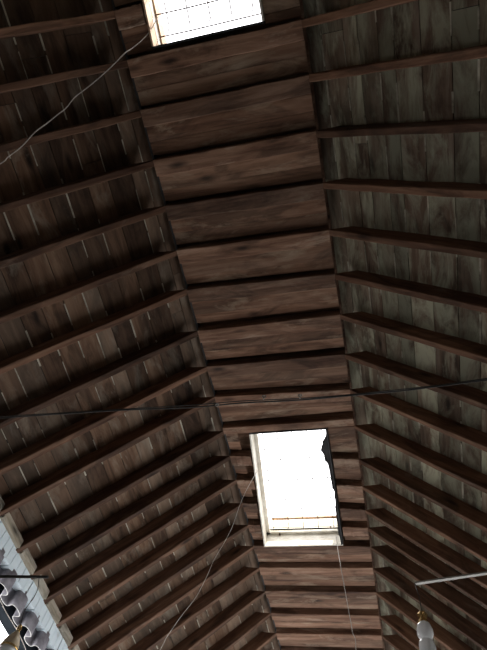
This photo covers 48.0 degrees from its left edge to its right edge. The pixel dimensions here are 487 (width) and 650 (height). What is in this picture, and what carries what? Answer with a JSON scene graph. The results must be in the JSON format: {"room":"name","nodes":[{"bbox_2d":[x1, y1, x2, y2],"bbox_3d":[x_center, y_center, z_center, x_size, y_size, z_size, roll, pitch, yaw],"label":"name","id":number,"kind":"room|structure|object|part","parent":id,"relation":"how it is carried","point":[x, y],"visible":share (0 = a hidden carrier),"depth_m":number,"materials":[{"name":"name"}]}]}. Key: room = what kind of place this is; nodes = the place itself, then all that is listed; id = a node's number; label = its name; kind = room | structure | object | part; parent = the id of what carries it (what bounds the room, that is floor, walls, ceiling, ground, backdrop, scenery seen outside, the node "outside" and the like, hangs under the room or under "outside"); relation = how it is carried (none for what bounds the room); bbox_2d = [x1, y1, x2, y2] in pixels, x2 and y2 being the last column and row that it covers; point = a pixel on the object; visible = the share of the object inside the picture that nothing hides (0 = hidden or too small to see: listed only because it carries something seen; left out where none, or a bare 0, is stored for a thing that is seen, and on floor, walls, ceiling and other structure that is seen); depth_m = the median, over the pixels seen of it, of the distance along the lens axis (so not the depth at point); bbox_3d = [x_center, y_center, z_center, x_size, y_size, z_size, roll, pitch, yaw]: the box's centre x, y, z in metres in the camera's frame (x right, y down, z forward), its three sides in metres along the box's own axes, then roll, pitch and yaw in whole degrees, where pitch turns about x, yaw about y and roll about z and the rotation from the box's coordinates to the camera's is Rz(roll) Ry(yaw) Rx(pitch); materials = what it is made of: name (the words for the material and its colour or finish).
{"room":"covered market","nodes":[
{"label":"covered market","id":0,"kind":"room"},
{"bbox_2d":[0,519,68,649],"bbox_3d":[-2.596,3.483,3.309,0.140,4.949,16.000,-6,-64,12],"label":"wall","id":1,"kind":"structure","parent":0,"point":[12,560],"depth_m":5.49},
{"bbox_2d":[0,495,4,510],"bbox_3d":[-2.324,1.585,5.100,0.041,0.095,0.337,-6,-64,12],"label":"board","id":2,"kind":"object","parent":1,"relation":"attached to","point":[2,503],"visible":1,"depth_m":5.16,"materials":[{"name":"brown wood"}]},
{"bbox_2d":[0,513,23,547],"bbox_3d":[-2.238,1.977,5.293,0.043,0.094,0.417,-6,-64,12],"label":"board","id":3,"kind":"object","parent":1,"relation":"attached to","point":[7,519],"visible":0.81,"depth_m":5.27,"materials":[{"name":"brown wood"}]},
{"bbox_2d":[0,600,25,649],"bbox_3d":[-2.163,2.823,5.128,0.007,0.050,0.958,-6,-64,12],"label":"cord","id":4,"kind":"object","parent":1,"relation":"attached to","point":[0,600],"visible":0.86,"depth_m":5.11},
{"bbox_2d":[0,583,38,649],"bbox_3d":[-2.341,2.908,5.528,0.185,0.260,4.200,-6,-64,12],"label":"gutter","id":5,"kind":"object","parent":1,"relation":"attached to","point":[5,621],"visible":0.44,"depth_m":5.41,"materials":[{"name":"black metal"}]},
{"bbox_2d":[0,575,48,649],"bbox_3d":[-2.001,2.125,3.963,1.062,0.746,0.128,-6,-64,12],"label":"pendant lamp","id":6,"kind":"object","parent":1,"relation":"attached to","point":[11,642],"depth_m":3.73,"materials":[{"name":"black metal"}]},
{"bbox_3d":[-1.590,2.210,3.607,0.126,0.160,0.126,-6,-64,12],"label":"lamp shade","id":7,"kind":"part","parent":6,"relation":"part of","materials":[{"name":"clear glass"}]},
{"bbox_3d":[-1.570,2.146,3.729,0.122,0.116,0.122,-6,-64,12],"label":"lamp shade","id":8,"kind":"part","parent":6,"relation":"part of","materials":[{"name":"beige glass"}]},
{"bbox_3d":[-1.976,1.966,4.278,1.011,0.041,0.022,-6,-64,12],"label":"lamp bracket","id":9,"kind":"part","parent":6,"relation":"part of","materials":[{"name":"black metal"}]},
{"bbox_2d":[19,548,36,574],"bbox_3d":[-2.157,2.356,5.478,0.041,0.095,0.307,-6,-64,12],"label":"board","id":10,"kind":"object","parent":1,"relation":"attached to","point":[25,555],"visible":0.82,"depth_m":5.46,"materials":[{"name":"brown wood"}]},
{"bbox_2d":[0,548,57,649],"bbox_3d":[-2.145,3.019,5.513,0.111,0.194,3.335,-6,-64,12],"label":"sheet","id":11,"kind":"object","parent":1,"relation":"attached to","point":[9,596],"visible":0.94,"depth_m":5.38,"materials":[{"name":"grey metal"}]},
{"bbox_2d":[33,578,49,598],"bbox_3d":[-2.084,2.687,5.640,0.042,0.095,0.307,-6,-64,12],"label":"board","id":12,"kind":"object","parent":1,"relation":"attached to","point":[43,589],"visible":0.74,"depth_m":5.63,"materials":[{"name":"brown wood"}]},
{"bbox_2d":[45,599,61,623],"bbox_3d":[-2.013,3.024,5.805,0.038,0.097,0.322,-6,-64,12],"label":"board","id":13,"kind":"object","parent":1,"relation":"attached to","point":[51,605],"visible":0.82,"depth_m":5.79,"materials":[{"name":"brown wood"}]},
{"bbox_2d":[58,623,72,645],"bbox_3d":[-1.941,3.362,5.969,0.036,0.098,0.307,-6,-64,12],"label":"board","id":14,"kind":"object","parent":1,"relation":"attached to","point":[63,629],"visible":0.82,"depth_m":5.95,"materials":[{"name":"brown wood"}]},
{"bbox_2d":[70,644,79,649],"bbox_3d":[-1.860,3.697,6.136,0.049,0.091,0.322,-6,-64,12],"label":"board","id":15,"kind":"object","parent":1,"relation":"attached to","point":[76,647],"visible":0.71,"depth_m":6.08,"materials":[{"name":"brown wood"}]},
{"bbox_2d":[0,0,279,649],"bbox_3d":[-1.329,1.857,6.066,2.109,1.974,16.000,-6,-64,12],"label":"ceiling","id":16,"kind":"structure","parent":0,"point":[43,165],"depth_m":5.30,"materials":[{"name":"wood"}]},
{"bbox_2d":[0,10,115,39],"bbox_3d":[-2.161,-2.088,4.030,2.020,1.672,0.067,-6,-64,12],"label":"rafter","id":17,"kind":"object","parent":16,"relation":"attached to","point":[58,24],"visible":1,"depth_m":4.32,"materials":[{"name":"brown wood"}]},
{"bbox_2d":[0,60,127,93],"bbox_3d":[-2.091,-1.761,4.191,2.018,1.672,0.067,-6,-64,12],"label":"rafter","id":18,"kind":"object","parent":16,"relation":"attached to","point":[56,77],"visible":1,"depth_m":4.43,"materials":[{"name":"brown wood"}]},
{"bbox_2d":[0,110,140,152],"bbox_3d":[-2.011,-1.397,4.371,2.019,1.668,0.066,-6,-64,12],"label":"rafter","id":19,"kind":"object","parent":16,"relation":"attached to","point":[107,121],"visible":1,"depth_m":4.59,"materials":[{"name":"brown wood"}]},
{"bbox_2d":[0,161,153,212],"bbox_3d":[-1.926,-1.009,4.561,2.020,1.668,0.067,-6,-64,12],"label":"rafter","id":20,"kind":"object","parent":16,"relation":"attached to","point":[68,187],"visible":1,"depth_m":4.74,"materials":[{"name":"brown wood"}]},
{"bbox_2d":[0,206,165,268],"bbox_3d":[-1.844,-0.629,4.745,2.019,1.673,0.067,-6,-64,12],"label":"rafter","id":21,"kind":"object","parent":16,"relation":"attached to","point":[30,252],"visible":1,"depth_m":4.88,"materials":[{"name":"brown wood"}]},
{"bbox_2d":[0,251,176,323],"bbox_3d":[-1.759,-0.233,4.940,2.017,1.671,0.067,-6,-64,12],"label":"rafter","id":22,"kind":"object","parent":16,"relation":"attached to","point":[58,295],"visible":1,"depth_m":5.03,"materials":[{"name":"brown wood"}]},
{"bbox_2d":[0,289,187,373],"bbox_3d":[-1.676,0.146,5.125,2.018,1.672,0.067,-6,-64,12],"label":"rafter","id":23,"kind":"object","parent":16,"relation":"attached to","point":[38,351],"visible":1,"depth_m":5.19,"materials":[{"name":"brown wood"}]},
{"bbox_2d":[0,331,197,428],"bbox_3d":[-1.582,0.574,5.334,2.019,1.672,0.068,-6,-64,12],"label":"rafter","id":24,"kind":"object","parent":16,"relation":"attached to","point":[77,385],"visible":0.98,"depth_m":5.36,"materials":[{"name":"brown wood"}]},
{"bbox_2d":[0,367,207,475],"bbox_3d":[-1.496,0.966,5.526,2.021,1.672,0.067,-6,-64,12],"label":"rafter","id":25,"kind":"object","parent":16,"relation":"attached to","point":[57,439],"visible":0.96,"depth_m":5.48,"materials":[{"name":"brown wood"}]},
{"bbox_2d":[0,397,214,516],"bbox_3d":[-1.419,1.323,5.701,2.020,1.672,0.068,-6,-64,12],"label":"rafter","id":26,"kind":"object","parent":16,"relation":"attached to","point":[31,492],"visible":0.98,"depth_m":5.63,"materials":[{"name":"brown wood"}]},
{"bbox_2d":[16,431,223,552],"bbox_3d":[-1.326,1.750,5.911,2.020,1.672,0.067,-6,-64,12],"label":"rafter","id":27,"kind":"object","parent":16,"relation":"attached to","point":[42,531],"visible":0.98,"depth_m":5.85,"materials":[{"name":"brown wood"}]},
{"bbox_2d":[31,456,230,579],"bbox_3d":[-1.255,2.081,6.072,2.018,1.673,0.067,-6,-64,12],"label":"rafter","id":28,"kind":"object","parent":16,"relation":"attached to","point":[56,556],"visible":0.94,"depth_m":6.02,"materials":[{"name":"brown wood"}]},
{"bbox_2d":[43,480,236,604],"bbox_3d":[-1.181,2.412,6.234,2.021,1.672,0.067,-6,-64,12],"label":"rafter","id":29,"kind":"object","parent":16,"relation":"attached to","point":[136,538],"visible":0.98,"depth_m":6.18,"materials":[{"name":"brown wood"}]},
{"bbox_2d":[56,503,242,627],"bbox_3d":[-1.107,2.755,6.403,2.021,1.670,0.067,-6,-64,12],"label":"rafter","id":30,"kind":"object","parent":16,"relation":"attached to","point":[77,606],"visible":0.94,"depth_m":6.35,"materials":[{"name":"brown wood"}]},
{"bbox_2d":[68,524,248,649],"bbox_3d":[-1.035,3.085,6.565,2.021,1.670,0.067,-6,-64,12],"label":"rafter","id":31,"kind":"object","parent":16,"relation":"attached to","point":[94,624],"visible":0.95,"depth_m":6.51,"materials":[{"name":"brown wood"}]},
{"bbox_2d":[87,545,253,649],"bbox_3d":[-0.960,3.430,6.733,2.021,1.672,0.067,-6,-64,12],"label":"rafter","id":32,"kind":"object","parent":16,"relation":"attached to","point":[175,596],"visible":0.99,"depth_m":6.74,"materials":[{"name":"brown wood"}]},
{"bbox_2d":[128,567,259,649],"bbox_3d":[-0.881,3.791,6.911,2.021,1.670,0.067,-6,-64,12],"label":"rafter","id":33,"kind":"object","parent":16,"relation":"attached to","point":[203,603],"visible":0.99,"depth_m":7.03,"materials":[{"name":"brown wood"}]},
{"bbox_2d":[170,590,265,649],"bbox_3d":[-0.790,4.210,7.115,2.020,1.673,0.066,-6,-64,12],"label":"rafter","id":34,"kind":"object","parent":16,"relation":"attached to","point":[213,625],"visible":1,"depth_m":7.33,"materials":[{"name":"brown wood"}]},
{"bbox_2d":[208,612,270,649],"bbox_3d":[-0.700,4.624,7.318,2.020,1.672,0.068,-6,-64,12],"label":"rafter","id":35,"kind":"object","parent":16,"relation":"attached to","point":[255,620],"visible":1,"depth_m":7.65,"materials":[{"name":"brown wood"}]},
{"bbox_2d":[239,632,276,649],"bbox_3d":[-0.615,5.016,7.510,2.020,1.672,0.067,-6,-64,12],"label":"rafter","id":36,"kind":"object","parent":16,"relation":"attached to","point":[262,638],"visible":1,"depth_m":7.94,"materials":[{"name":"brown wood"}]},
{"bbox_2d":[111,0,384,649],"bbox_3d":[0.555,1.254,6.460,1.544,0.235,16.000,-6,-64,12],"label":"ceiling","id":37,"kind":"structure","parent":0,"point":[297,113],"depth_m":5.28,"materials":[{"name":"wood"}]},
{"bbox_2d":[114,3,146,30],"bbox_3d":[-0.932,-2.578,4.583,0.237,0.144,0.159,-6,-64,12],"label":"beam","id":38,"kind":"structure","parent":37,"relation":"attached to","point":[129,17],"depth_m":4.52,"materials":[{"name":"brown wood"}]},
{"bbox_2d":[142,0,265,48],"bbox_3d":[-0.459,-3.314,4.277,0.974,0.426,1.907,-6,-64,12],"label":"window","id":39,"kind":"structure","parent":37,"relation":"attached to","point":[154,4],"depth_m":4.61,"materials":[{"name":"white paint"}]},
{"bbox_2d":[0,17,157,163],"bbox_3d":[-1.696,-1.513,4.287,2.346,1.827,0.251,-32,-72,23],"label":"cord","id":40,"kind":"object","parent":39,"relation":"hanging from","point":[157,17],"visible":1,"depth_m":4.28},
{"bbox_2d":[127,19,304,77],"bbox_3d":[-0.245,-2.317,4.608,1.504,0.144,0.158,-6,-64,12],"label":"beam","id":41,"kind":"structure","parent":37,"relation":"attached to","point":[290,32],"depth_m":4.54,"materials":[{"name":"brown wood"}]},
{"bbox_2d":[140,74,311,126],"bbox_3d":[-0.166,-1.954,4.786,1.504,0.143,0.164,-6,-64,12],"label":"beam","id":42,"kind":"structure","parent":37,"relation":"attached to","point":[278,90],"depth_m":4.72,"materials":[{"name":"brown wood"}]},
{"bbox_2d":[153,128,317,176],"bbox_3d":[-0.081,-1.563,4.977,1.504,0.144,0.156,-6,-64,12],"label":"beam","id":43,"kind":"structure","parent":37,"relation":"attached to","point":[265,147],"depth_m":4.91,"materials":[{"name":"brown wood"}]},
{"bbox_2d":[230,449,252,465],"bbox_3d":[-0.017,1.605,6.629,0.246,0.147,0.180,-6,-64,12],"label":"beam","id":44,"kind":"structure","parent":37,"relation":"attached to","point":[239,457],"depth_m":6.58,"materials":[{"name":"brown wood"}]},
{"bbox_2d":[165,179,324,220],"bbox_3d":[0.003,-1.175,5.167,1.506,0.144,0.157,-6,-64,12],"label":"beam","id":45,"kind":"structure","parent":37,"relation":"attached to","point":[307,190],"depth_m":5.10,"materials":[{"name":"brown wood"}]},
{"bbox_2d":[236,472,255,489],"bbox_3d":[0.039,1.938,6.794,0.214,0.147,0.182,-6,-64,12],"label":"beam","id":46,"kind":"structure","parent":37,"relation":"attached to","point":[243,480],"depth_m":6.74,"materials":[{"name":"brown wood"}]},
{"bbox_2d":[242,496,258,512],"bbox_3d":[0.098,2.279,6.966,0.182,0.144,0.173,-6,-64,12],"label":"beam","id":47,"kind":"structure","parent":37,"relation":"attached to","point":[250,504],"depth_m":6.91,"materials":[{"name":"brown wood"}]},
{"bbox_2d":[176,225,330,263],"bbox_3d":[0.089,-0.781,5.360,1.504,0.144,0.168,-6,-64,12],"label":"beam","id":48,"kind":"structure","parent":37,"relation":"attached to","point":[315,236],"depth_m":5.30,"materials":[{"name":"brown wood"}]},
{"bbox_2d":[248,517,261,533],"bbox_3d":[0.156,2.608,7.129,0.154,0.144,0.167,-6,-64,12],"label":"beam","id":49,"kind":"structure","parent":37,"relation":"attached to","point":[254,525],"depth_m":7.08,"materials":[{"name":"brown wood"}]},
{"bbox_2d":[187,268,335,302],"bbox_3d":[0.173,-0.395,5.549,1.508,0.144,0.157,-5,-64,12],"label":"beam","id":50,"kind":"structure","parent":37,"relation":"attached to","point":[320,279],"depth_m":5.49,"materials":[{"name":"brown wood"}]},
{"bbox_2d":[197,309,340,342],"bbox_3d":[0.262,0.014,5.749,1.504,0.144,0.165,-6,-64,12],"label":"beam","id":51,"kind":"structure","parent":37,"relation":"attached to","point":[326,319],"depth_m":5.69,"materials":[{"name":"brown wood"}]},
{"bbox_2d":[207,347,345,376],"bbox_3d":[0.349,0.413,5.945,1.504,0.144,0.161,-6,-64,12],"label":"beam","id":52,"kind":"structure","parent":37,"relation":"attached to","point":[331,357],"depth_m":5.89,"materials":[{"name":"brown wood"}]},
{"bbox_2d":[215,383,350,406],"bbox_3d":[0.430,0.788,6.128,1.509,0.144,0.157,-5,-63,12],"label":"beam","id":53,"kind":"structure","parent":37,"relation":"attached to","point":[318,390],"depth_m":6.07,"materials":[{"name":"brown wood"}]},
{"bbox_2d":[223,411,353,433],"bbox_3d":[0.505,1.132,6.297,1.504,0.143,0.107,-6,-64,12],"label":"beam","id":54,"kind":"structure","parent":37,"relation":"attached to","point":[339,419],"depth_m":6.25,"materials":[{"name":"brown wood"}]},
{"bbox_2d":[249,428,342,546],"bbox_3d":[0.635,1.948,6.848,1.052,0.451,1.862,-6,-64,12],"label":"window","id":55,"kind":"structure","parent":37,"relation":"attached to","point":[277,537],"depth_m":7.08,"materials":[{"name":"weathered white paint"},{"name":"glass"},{"name":"iron"}]},
{"bbox_2d":[160,470,257,649],"bbox_3d":[-0.869,2.958,5.804,2.139,2.803,0.600,-19,-67,18],"label":"cord","id":56,"kind":"object","parent":55,"relation":"hanging from","point":[257,470],"visible":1,"depth_m":5.98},
{"bbox_3d":[0.840,2.599,7.374,0.935,0.030,0.030,-6,-64,12],"label":"rail","id":57,"kind":"part","parent":55,"relation":"part of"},
{"bbox_2d":[336,536,355,647],"bbox_3d":[0.845,3.407,4.704,0.204,4.952,1.200,-6,-64,12],"label":"cord","id":58,"kind":"object","parent":55,"relation":"hanging from","point":[336,536],"visible":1,"depth_m":6.39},
{"bbox_2d":[253,538,370,554],"bbox_3d":[0.889,2.894,7.160,1.509,0.143,0.157,-5,-63,12],"label":"beam","id":59,"kind":"structure","parent":37,"relation":"attached to","point":[350,547],"depth_m":7.07,"materials":[{"name":"brown wood"}]},
{"bbox_2d":[259,562,373,575],"bbox_3d":[0.966,3.250,7.334,1.508,0.144,0.156,-5,-64,12],"label":"beam","id":60,"kind":"structure","parent":37,"relation":"attached to","point":[266,568],"depth_m":7.27,"materials":[{"name":"brown wood"}]},
{"bbox_2d":[265,585,376,598],"bbox_3d":[1.056,3.664,7.537,1.504,0.144,0.168,-6,-64,12],"label":"beam","id":61,"kind":"structure","parent":37,"relation":"attached to","point":[272,591],"depth_m":7.48,"materials":[{"name":"brown wood"}]},
{"bbox_2d":[271,607,379,622],"bbox_3d":[1.148,4.085,7.743,1.508,0.144,0.157,-5,-64,12],"label":"beam","id":62,"kind":"structure","parent":37,"relation":"attached to","point":[277,613],"depth_m":7.69,"materials":[{"name":"brown wood"}]},
{"bbox_2d":[276,627,381,641],"bbox_3d":[1.231,4.465,7.929,1.504,0.144,0.166,-6,-64,12],"label":"beam","id":63,"kind":"structure","parent":37,"relation":"attached to","point":[283,633],"depth_m":7.87,"materials":[{"name":"brown wood"}]},
{"bbox_2d":[281,646,383,649],"bbox_3d":[1.314,4.849,8.117,1.504,0.144,0.164,-6,-64,12],"label":"beam","id":64,"kind":"structure","parent":37,"relation":"attached to","point":[282,647],"depth_m":8.12,"materials":[{"name":"brown wood"}]},
{"bbox_2d":[333,452,359,468],"bbox_3d":[1.206,1.585,6.418,0.309,0.147,0.154,-1,-63,10],"label":"beam","id":65,"kind":"structure","parent":37,"relation":"attached to","point":[345,460],"depth_m":6.37,"materials":[{"name":"brown wood"}]},
{"bbox_2d":[336,478,362,494],"bbox_3d":[1.282,1.944,6.596,0.319,0.144,0.156,0,-63,9],"label":"beam","id":66,"kind":"structure","parent":37,"relation":"attached to","point":[344,486],"depth_m":6.54,"materials":[{"name":"brown wood"}]},
{"bbox_2d":[340,501,365,518],"bbox_3d":[1.352,2.281,6.758,0.322,0.150,0.157,0,-63,9],"label":"beam","id":67,"kind":"structure","parent":37,"relation":"attached to","point":[347,509],"depth_m":6.71,"materials":[{"name":"brown wood"}]},
{"bbox_2d":[342,520,368,536],"bbox_3d":[1.410,2.556,6.894,0.319,0.148,0.157,-2,-63,11],"label":"beam","id":68,"kind":"structure","parent":37,"relation":"attached to","point":[350,528],"depth_m":6.84,"materials":[{"name":"brown wood"}]},
{"bbox_2d":[303,0,486,649],"bbox_3d":[2.216,1.485,5.249,2.188,2.047,16.000,-6,-64,12],"label":"ceiling","id":69,"kind":"structure","parent":0,"point":[457,90],"depth_m":4.58,"materials":[{"name":"wood"}]},
{"bbox_2d":[302,0,417,27],"bbox_3d":[1.329,-2.135,3.434,2.021,1.674,0.067,-6,-64,12],"label":"rafter","id":70,"kind":"object","parent":69,"relation":"attached to","point":[373,5],"visible":1,"depth_m":3.98,"materials":[{"name":"brown wood"}]},
{"bbox_2d":[309,44,486,81],"bbox_3d":[1.407,-1.779,3.609,2.021,1.672,0.067,-6,-64,12],"label":"rafter","id":71,"kind":"object","parent":69,"relation":"attached to","point":[475,52],"visible":1,"depth_m":3.84,"materials":[{"name":"brown wood"}]},
{"bbox_2d":[382,634,416,649],"bbox_3d":[2.806,4.651,6.758,2.021,1.673,0.068,-6,-64,12],"label":"rafter","id":72,"kind":"object","parent":69,"relation":"attached to","point":[395,641],"visible":1,"depth_m":7.55,"materials":[{"name":"brown wood"}]},
{"bbox_2d":[316,118,486,137],"bbox_3d":[1.493,-1.381,3.804,2.022,1.673,0.066,-6,-64,12],"label":"rafter","id":73,"kind":"object","parent":69,"relation":"attached to","point":[467,125],"visible":1,"depth_m":4.06,"materials":[{"name":"brown wood"}]},
{"bbox_2d":[323,178,486,198],"bbox_3d":[1.581,-0.986,3.998,2.020,1.671,0.068,-6,-64,12],"label":"rafter","id":74,"kind":"object","parent":69,"relation":"attached to","point":[437,189],"visible":1,"depth_m":4.25,"materials":[{"name":"brown wood"}]},
{"bbox_2d":[329,226,486,258],"bbox_3d":[1.665,-0.594,4.190,2.021,1.673,0.068,-6,-64,12],"label":"rafter","id":75,"kind":"object","parent":69,"relation":"attached to","point":[469,248],"visible":1,"depth_m":4.45,"materials":[{"name":"brown wood"}]},
{"bbox_2d":[379,615,440,649],"bbox_3d":[2.726,4.281,6.577,2.020,1.674,0.067,-6,-64,12],"label":"rafter","id":76,"kind":"object","parent":69,"relation":"attached to","point":[406,631],"visible":0.84,"depth_m":7.28,"materials":[{"name":"brown wood"}]},
{"bbox_2d":[335,270,486,312],"bbox_3d":[1.750,-0.201,4.382,2.021,1.673,0.067,-6,-64,12],"label":"rafter","id":77,"kind":"object","parent":69,"relation":"attached to","point":[471,301],"visible":1,"depth_m":4.65,"materials":[{"name":"brown wood"}]},
{"bbox_2d":[340,311,486,363],"bbox_3d":[1.837,0.191,4.574,2.018,1.671,0.067,-6,-64,12],"label":"rafter","id":78,"kind":"object","parent":69,"relation":"attached to","point":[452,344],"visible":1,"depth_m":4.84,"materials":[{"name":"brown wood"}]},
{"bbox_2d":[345,351,486,410],"bbox_3d":[1.923,0.596,4.773,2.022,1.671,0.067,-6,-64,12],"label":"rafter","id":79,"kind":"object","parent":69,"relation":"attached to","point":[473,396],"visible":0.95,"depth_m":5.07,"materials":[{"name":"brown wood"}]},
{"bbox_2d":[350,387,486,451],"bbox_3d":[2.010,0.989,4.964,2.020,1.674,0.067,-6,-64,12],"label":"rafter","id":80,"kind":"object","parent":69,"relation":"attached to","point":[476,438],"visible":0.95,"depth_m":5.22,"materials":[{"name":"brown wood"}]},
{"bbox_2d":[355,423,486,493],"bbox_3d":[2.104,1.417,5.173,2.018,1.674,0.067,-6,-64,12],"label":"rafter","id":81,"kind":"object","parent":69,"relation":"attached to","point":[444,464],"visible":1,"depth_m":5.45,"materials":[{"name":"brown wood"}]},
{"bbox_2d":[359,457,486,531],"bbox_3d":[2.195,1.844,5.384,2.022,1.671,0.067,-6,-64,12],"label":"rafter","id":82,"kind":"object","parent":69,"relation":"attached to","point":[474,516],"visible":1,"depth_m":5.68,"materials":[{"name":"brown wood"}]},
{"bbox_2d":[362,484,486,561],"bbox_3d":[2.274,2.205,5.560,2.021,1.674,0.067,-6,-64,12],"label":"rafter","id":83,"kind":"object","parent":69,"relation":"attached to","point":[428,519],"visible":1,"depth_m":5.85,"materials":[{"name":"brown wood"}]},
{"bbox_2d":[376,591,473,649],"bbox_3d":[2.633,3.853,6.369,2.022,1.669,0.067,-6,-64,12],"label":"rafter","id":84,"kind":"object","parent":69,"relation":"attached to","point":[451,642],"visible":0.84,"depth_m":6.84,"materials":[{"name":"brown wood"}]},
{"bbox_2d":[365,508,486,588],"bbox_3d":[2.347,2.541,5.725,2.021,1.673,0.067,-6,-64,12],"label":"rafter","id":85,"kind":"object","parent":69,"relation":"attached to","point":[464,565],"visible":0.95,"depth_m":6.04,"materials":[{"name":"brown wood"}]},
{"bbox_2d":[368,526,486,607],"bbox_3d":[2.406,2.809,5.856,2.021,1.672,0.068,-6,-64,12],"label":"rafter","id":86,"kind":"object","parent":69,"relation":"attached to","point":[415,553],"visible":0.97,"depth_m":6.18,"materials":[{"name":"brown wood"}]},
{"bbox_2d":[370,545,486,628],"bbox_3d":[2.469,3.095,5.997,2.020,1.670,0.067,-6,-64,12],"label":"rafter","id":87,"kind":"object","parent":69,"relation":"attached to","point":[445,591],"visible":0.95,"depth_m":6.27,"materials":[{"name":"brown wood"}]},
{"bbox_2d":[373,567,486,649],"bbox_3d":[2.544,3.443,6.168,2.021,1.670,0.067,-6,-64,12],"label":"rafter","id":88,"kind":"object","parent":69,"relation":"attached to","point":[439,609],"visible":0.99,"depth_m":6.46,"materials":[{"name":"brown wood"}]},
{"bbox_3d":[2.502,2.923,2.187,0.200,4.958,16.000,-6,-64,12],"label":"wall","id":89,"kind":"structure","parent":0,"visible":0},
{"bbox_2d":[0,378,486,418],"bbox_3d":[-0.124,0.515,3.752,5.060,0.145,0.010,-6,-64,12],"label":"cable","id":90,"kind":"object","parent":89,"relation":"attached to","point":[485,379],"visible":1,"depth_m":3.65,"materials":[{"name":"black rubber"}]},
{"bbox_2d":[415,571,486,649],"bbox_3d":[1.767,1.728,3.304,1.367,0.880,0.543,-25,-69,20],"label":"pendant lamp","id":91,"kind":"object","parent":89,"relation":"attached to","point":[425,633],"depth_m":3.35,"materials":[{"name":"white glass"}]},
{"bbox_3d":[1.089,1.927,3.226,0.110,0.366,0.111,-6,-64,12],"label":"lamp shade","id":92,"kind":"part","parent":91,"relation":"part of","materials":[{"name":"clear glass"}]},
{"bbox_3d":[1.838,1.589,3.584,1.406,0.241,0.026,-6,-64,12],"label":"lamp bracket","id":93,"kind":"part","parent":91,"relation":"part of","materials":[{"name":"grey metal"}]}
]}

